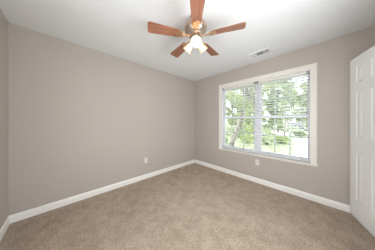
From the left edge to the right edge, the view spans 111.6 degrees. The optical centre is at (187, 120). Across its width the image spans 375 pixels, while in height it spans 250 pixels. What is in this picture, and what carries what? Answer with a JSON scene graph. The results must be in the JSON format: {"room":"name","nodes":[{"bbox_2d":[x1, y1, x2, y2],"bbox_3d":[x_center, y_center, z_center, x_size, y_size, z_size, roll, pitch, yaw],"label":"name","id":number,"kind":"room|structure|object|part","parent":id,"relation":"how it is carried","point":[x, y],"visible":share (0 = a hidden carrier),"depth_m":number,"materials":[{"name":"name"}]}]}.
{"room":"empty bedroom","nodes":[
{"label":"empty bedroom","id":0,"kind":"room"},
{"bbox_2d":[0,9,7,228],"bbox_3d":[-1.093,0.027,0.324,0.130,2.440,3.260,0,0,-44],"label":"wall","id":1,"kind":"structure","parent":0,"point":[3,21],"depth_m":1.42,"materials":[{"name":"beige paint"}]},
{"bbox_2d":[0,216,9,240],"bbox_3d":[-1.086,1.199,0.421,0.014,0.096,3.130,0,0,-44],"label":"baseboard","id":2,"kind":"structure","parent":1,"relation":"attached to","point":[6,224],"depth_m":1.42,"materials":[{"name":"white paint"}]},
{"bbox_2d":[8,23,194,215],"bbox_3d":[-1.026,0.027,2.734,3.560,2.440,0.130,0,0,-44],"label":"wall","id":3,"kind":"structure","parent":0,"point":[81,119],"depth_m":2.01,"materials":[{"name":"beige paint"}]},
{"bbox_2d":[9,159,194,223],"bbox_3d":[-0.977,1.199,2.682,3.300,0.096,0.014,0,0,-44],"label":"baseboard","id":4,"kind":"structure","parent":3,"relation":"attached to","point":[19,216],"depth_m":2.03,"materials":[{"name":"white paint"}]},
{"bbox_2d":[0,163,374,249],"bbox_3d":[0.101,1.307,1.557,3.560,0.120,3.390,0,0,-44],"label":"floor","id":5,"kind":"structure","parent":0,"point":[194,206],"depth_m":1.60,"materials":[{"name":"carpet"}]},
{"bbox_2d":[0,0,374,80],"bbox_3d":[0.101,-1.253,1.557,3.560,0.120,3.390,0,0,-44],"label":"ceiling","id":6,"kind":"structure","parent":0,"point":[118,28],"depth_m":1.57,"materials":[{"name":"white paint"}]},
{"bbox_2d":[147,0,245,57],"bbox_3d":[0.095,-0.997,1.510,1.027,0.391,1.027,0,0,-44],"label":"ceiling fan","id":7,"kind":"object","parent":6,"relation":"hanging from","point":[195,27],"visible":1,"depth_m":1.39,"materials":[{"name":"brown wood"}]},
{"bbox_3d":[-0.244,-0.982,1.383,0.361,0.006,0.132,0,-11,-17],"label":"blade","id":8,"kind":"part","parent":7,"relation":"part of","materials":[{"name":"brown wood"}]},
{"bbox_3d":[-0.107,-0.982,1.773,0.132,0.006,0.361,13,-8,-34],"label":"blade","id":9,"kind":"part","parent":7,"relation":"part of","materials":[{"name":"brown wood"}]},
{"bbox_3d":[-0.056,-0.972,1.437,0.173,0.015,0.080,0,-11,-17],"label":"blade arm","id":10,"kind":"part","parent":7,"relation":"part of","materials":[{"name":"gold metal"}]},
{"bbox_3d":[0.000,-0.864,1.533,0.116,0.123,0.123,0,0,-44],"label":"lamp shade","id":11,"kind":"part","parent":7,"relation":"part of","materials":[{"name":"white glass"}]},
{"bbox_3d":[0.092,-0.864,1.369,0.116,0.124,0.117,0,0,-44],"label":"lamp shade","id":12,"kind":"part","parent":7,"relation":"part of","materials":[{"name":"white glass"}]},
{"bbox_3d":[0.092,-0.972,1.327,0.080,0.015,0.173,-11,0,1],"label":"blade arm","id":13,"kind":"part","parent":7,"relation":"part of","materials":[{"name":"gold metal"}]},
{"bbox_3d":[0.085,-0.982,1.131,0.132,0.006,0.361,-11,0,1],"label":"blade","id":14,"kind":"part","parent":7,"relation":"part of","materials":[{"name":"brown wood"}]},
{"bbox_3d":[0.187,-0.864,1.531,0.123,0.123,0.115,0,0,-44],"label":"lamp shade","id":15,"kind":"part","parent":7,"relation":"part of","materials":[{"name":"white glass"}]},
{"bbox_3d":[0.242,-0.972,1.433,0.173,0.015,0.080,0,11,19],"label":"blade arm","id":16,"kind":"part","parent":7,"relation":"part of","materials":[{"name":"gold metal"}]},
{"bbox_3d":[0.308,-0.982,1.763,0.132,0.006,0.361,14,8,37],"label":"blade","id":17,"kind":"part","parent":7,"relation":"part of","materials":[{"name":"brown wood"}]},
{"bbox_3d":[0.426,-0.982,1.366,0.361,0.006,0.132,0,11,19],"label":"blade","id":18,"kind":"part","parent":7,"relation":"part of","materials":[{"name":"brown wood"}]},
{"bbox_2d":[249,47,271,57],"bbox_3d":[1.269,-1.187,2.238,0.176,0.012,0.330,0,0,-44],"label":"ceiling vent","id":19,"kind":"object","parent":6,"relation":"in","point":[266,50],"visible":1,"depth_m":2.22,"materials":[{"name":"white metal"}]},
{"bbox_2d":[195,26,374,204],"bbox_3d":[1.385,0.027,2.695,0.130,2.440,3.260,0,0,-44],"label":"wall","id":20,"kind":"structure","parent":0,"point":[330,179],"depth_m":1.96,"materials":[{"name":"beige paint"}]},
{"bbox_2d":[218,63,317,166],"bbox_3d":[1.431,-0.092,2.618,0.170,1.606,1.751,0,0,-44],"label":"window","id":21,"kind":"structure","parent":20,"relation":"in","point":[312,142],"depth_m":2.38,"materials":[{"name":"white paint"}]},
{"bbox_2d":[223,82,256,152],"bbox_3d":[1.148,-0.074,2.894,0.065,1.462,0.763,0,0,-44],"label":"window blind","id":22,"kind":"object","parent":21,"relation":"attached to","point":[252,83],"visible":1,"depth_m":2.87,"materials":[{"name":"white paint"}]},
{"bbox_3d":[1.151,0.648,2.897,0.046,0.018,0.757,0,0,-44],"label":"rail","id":23,"kind":"part","parent":22,"relation":"part of","materials":[{"name":"white plastic"}]},
{"bbox_3d":[1.180,0.278,2.941,0.026,0.779,0.746,0,0,-44],"label":"sash","id":24,"kind":"part","parent":21,"relation":"part of","materials":[{"name":"clear glass"}]},
{"bbox_3d":[1.200,-0.435,2.960,0.024,0.739,0.746,0,0,-44],"label":"sash","id":25,"kind":"part","parent":21,"relation":"part of","materials":[{"name":"white plastic"}]},
{"bbox_3d":[1.431,0.679,2.618,0.170,0.024,1.751,0,0,-44],"label":"sill","id":26,"kind":"part","parent":21,"relation":"part of","materials":[{"name":"white paint"}]},
{"bbox_2d":[257,71,309,161],"bbox_3d":[1.691,-0.074,2.327,0.065,1.462,0.783,0,0,-44],"label":"window blind","id":27,"kind":"object","parent":21,"relation":"attached to","point":[306,72],"visible":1,"depth_m":2.28,"materials":[{"name":"white paint"}]},
{"bbox_3d":[1.694,0.648,2.330,0.046,0.018,0.777,0,0,-44],"label":"rail","id":28,"kind":"part","parent":27,"relation":"part of","materials":[{"name":"white plastic"}]},
{"bbox_3d":[1.901,-0.377,2.070,0.013,0.794,0.014,0,0,-44],"label":"lift cord","id":29,"kind":"part","parent":27,"relation":"part of","materials":[{"name":"white fabric"}]},
{"bbox_3d":[1.766,-0.435,2.369,0.024,0.739,0.746,0,0,-44],"label":"sash","id":30,"kind":"part","parent":21,"relation":"part of","materials":[{"name":"white plastic"}]},
{"bbox_3d":[1.746,0.278,2.350,0.026,0.779,0.746,0,0,-44],"label":"sash","id":31,"kind":"part","parent":21,"relation":"part of","materials":[{"name":"white plastic"}]},
{"bbox_2d":[195,160,349,212],"bbox_3d":[1.288,1.199,2.693,0.014,0.096,3.130,0,0,-44],"label":"baseboard","id":32,"kind":"structure","parent":20,"relation":"attached to","point":[344,207],"depth_m":2.22,"materials":[{"name":"white paint"}]},
{"bbox_2d":[350,45,374,236],"bbox_3d":[2.055,0.215,1.432,0.045,2.036,0.622,0,0,29],"label":"door","id":33,"kind":"structure","parent":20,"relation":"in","point":[362,67],"depth_m":1.51,"materials":[{"name":"white paint"}]},
{"label":"outside","id":34,"kind":"structure","parent":0,"visible":0},
{"bbox_2d":[226,123,306,154],"bbox_3d":[32.770,1.847,34.985,89.870,0.200,120.000,0,0,-44],"label":"ground","id":35,"kind":"structure","parent":34,"point":[240,144],"depth_m":9.47,"materials":[{"name":"plant"}]},
{"bbox_2d":[226,91,235,121],"bbox_3d":[11.125,-4.428,32.499,3.996,12.462,4.888,0,0,-24],"label":"tree","id":36,"kind":"object","parent":35,"relation":"on","point":[227,108],"visible":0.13,"depth_m":32.71,"materials":[{"name":"green plant"}]},
{"bbox_2d":[228,90,253,131],"bbox_3d":[8.295,-3.045,19.187,4.922,9.693,4.095,0,0,9],"label":"tree","id":37,"kind":"object","parent":35,"relation":"on","point":[248,114],"visible":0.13,"depth_m":18.78,"materials":[{"name":"green plant"}]},
{"bbox_2d":[240,134,253,143],"bbox_3d":[4.833,1.360,10.206,1.242,0.861,1.264,0,0,-44],"label":"shrub","id":38,"kind":"object","parent":35,"relation":"on","point":[246,136],"visible":0.72,"depth_m":10.04,"materials":[{"name":"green plant"}]},
{"bbox_2d":[239,88,266,132],"bbox_3d":[6.391,-1.605,12.346,2.413,6.806,2.366,0,0,11],"label":"tree","id":39,"kind":"object","parent":35,"relation":"on","point":[252,124],"visible":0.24,"depth_m":12.36,"materials":[{"name":"green plant"}]},
{"bbox_2d":[226,80,282,145],"bbox_3d":[4.406,-1.852,8.588,3.978,7.406,3.459,0,0,-44],"label":"tree","id":40,"kind":"object","parent":35,"relation":"on","point":[238,124],"visible":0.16,"depth_m":8.44,"materials":[{"name":"green plant"}]},
{"bbox_2d":[262,128,271,135],"bbox_3d":[8.973,1.250,14.904,1.621,1.081,1.500,0,0,5],"label":"shrub","id":41,"kind":"object","parent":35,"relation":"on","point":[263,129],"visible":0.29,"depth_m":14.61,"materials":[{"name":"green plant"}]},
{"bbox_2d":[262,136,273,144],"bbox_3d":[5.832,1.438,9.443,1.091,0.703,1.032,0,0,-44],"label":"shrub","id":42,"kind":"object","parent":35,"relation":"on","point":[264,140],"visible":0.74,"depth_m":9.22,"materials":[{"name":"green plant"}]},
{"bbox_2d":[262,83,283,128],"bbox_3d":[17.382,-3.495,26.422,4.188,10.591,4.467,0,0,-31],"label":"tree","id":43,"kind":"object","parent":35,"relation":"on","point":[266,83],"visible":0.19,"depth_m":26.34,"materials":[{"name":"green plant"}]},
{"bbox_2d":[263,79,296,131],"bbox_3d":[14.100,-2.815,19.922,4.516,9.229,4.467,0,0,-30],"label":"tree","id":44,"kind":"object","parent":35,"relation":"on","point":[273,112],"visible":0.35,"depth_m":19.92,"materials":[{"name":"green plant"}]},
{"bbox_2d":[276,134,288,143],"bbox_3d":[7.407,1.411,10.020,1.099,0.759,1.104,0,0,-44],"label":"shrub","id":45,"kind":"object","parent":35,"relation":"on","point":[280,137],"visible":0.76,"depth_m":9.71,"materials":[{"name":"green plant"}]},
{"bbox_2d":[273,80,302,134],"bbox_3d":[10.938,-1.397,14.297,2.822,6.399,2.210,0,0,-15],"label":"tree","id":46,"kind":"object","parent":35,"relation":"on","point":[286,110],"visible":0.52,"depth_m":14.17,"materials":[{"name":"green plant"}]},
{"bbox_2d":[286,126,299,132],"bbox_3d":[13.486,1.182,16.514,1.761,1.217,1.719,0,0,-44],"label":"shrub","id":47,"kind":"object","parent":35,"relation":"on","point":[293,127],"visible":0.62,"depth_m":16.30,"materials":[{"name":"green plant"}]},
{"bbox_2d":[291,91,307,122],"bbox_3d":[24.101,-3.367,26.987,4.604,10.391,4.630,0,0,-44],"label":"tree","id":48,"kind":"object","parent":35,"relation":"on","point":[295,91],"visible":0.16,"depth_m":26.58,"materials":[{"name":"green plant"}]},
{"bbox_2d":[293,131,306,136],"bbox_3d":[12.429,1.385,14.036,1.042,0.811,1.240,0,0,-44],"label":"shrub","id":49,"kind":"object","parent":35,"relation":"on","point":[302,133],"visible":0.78,"depth_m":13.81,"materials":[{"name":"green plant"}]},
{"bbox_2d":[296,80,307,128],"bbox_3d":[19.576,-2.516,19.766,4.705,8.639,4.075,0,0,19],"label":"tree","id":50,"kind":"object","parent":35,"relation":"on","point":[301,111],"visible":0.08,"depth_m":19.86,"materials":[{"name":"green plant"}]},
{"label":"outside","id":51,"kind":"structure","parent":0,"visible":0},
{"bbox_2d":[293,138,306,156],"bbox_3d":[9.285,1.737,9.938,10.650,0.020,2.091,0,0,-44],"label":"driveway","id":52,"kind":"structure","parent":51,"point":[296,141],"depth_m":8.30,"materials":[{"name":"concrete"}]},
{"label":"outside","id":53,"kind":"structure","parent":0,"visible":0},
{"bbox_2d":[263,131,306,135],"bbox_3d":[16.010,1.740,18.250,9.954,0.015,8.660,0,0,26],"label":"street","id":54,"kind":"structure","parent":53,"point":[287,133],"depth_m":19.19,"materials":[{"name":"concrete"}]},
{"bbox_2d":[286,122,306,130],"bbox_3d":[18.821,0.992,22.000,4.235,1.480,1.730,0,0,-29],"label":"car","id":55,"kind":"object","parent":54,"relation":"on","point":[292,125],"visible":0.23,"depth_m":21.07,"materials":[{"name":"grey paint"}]}
]}

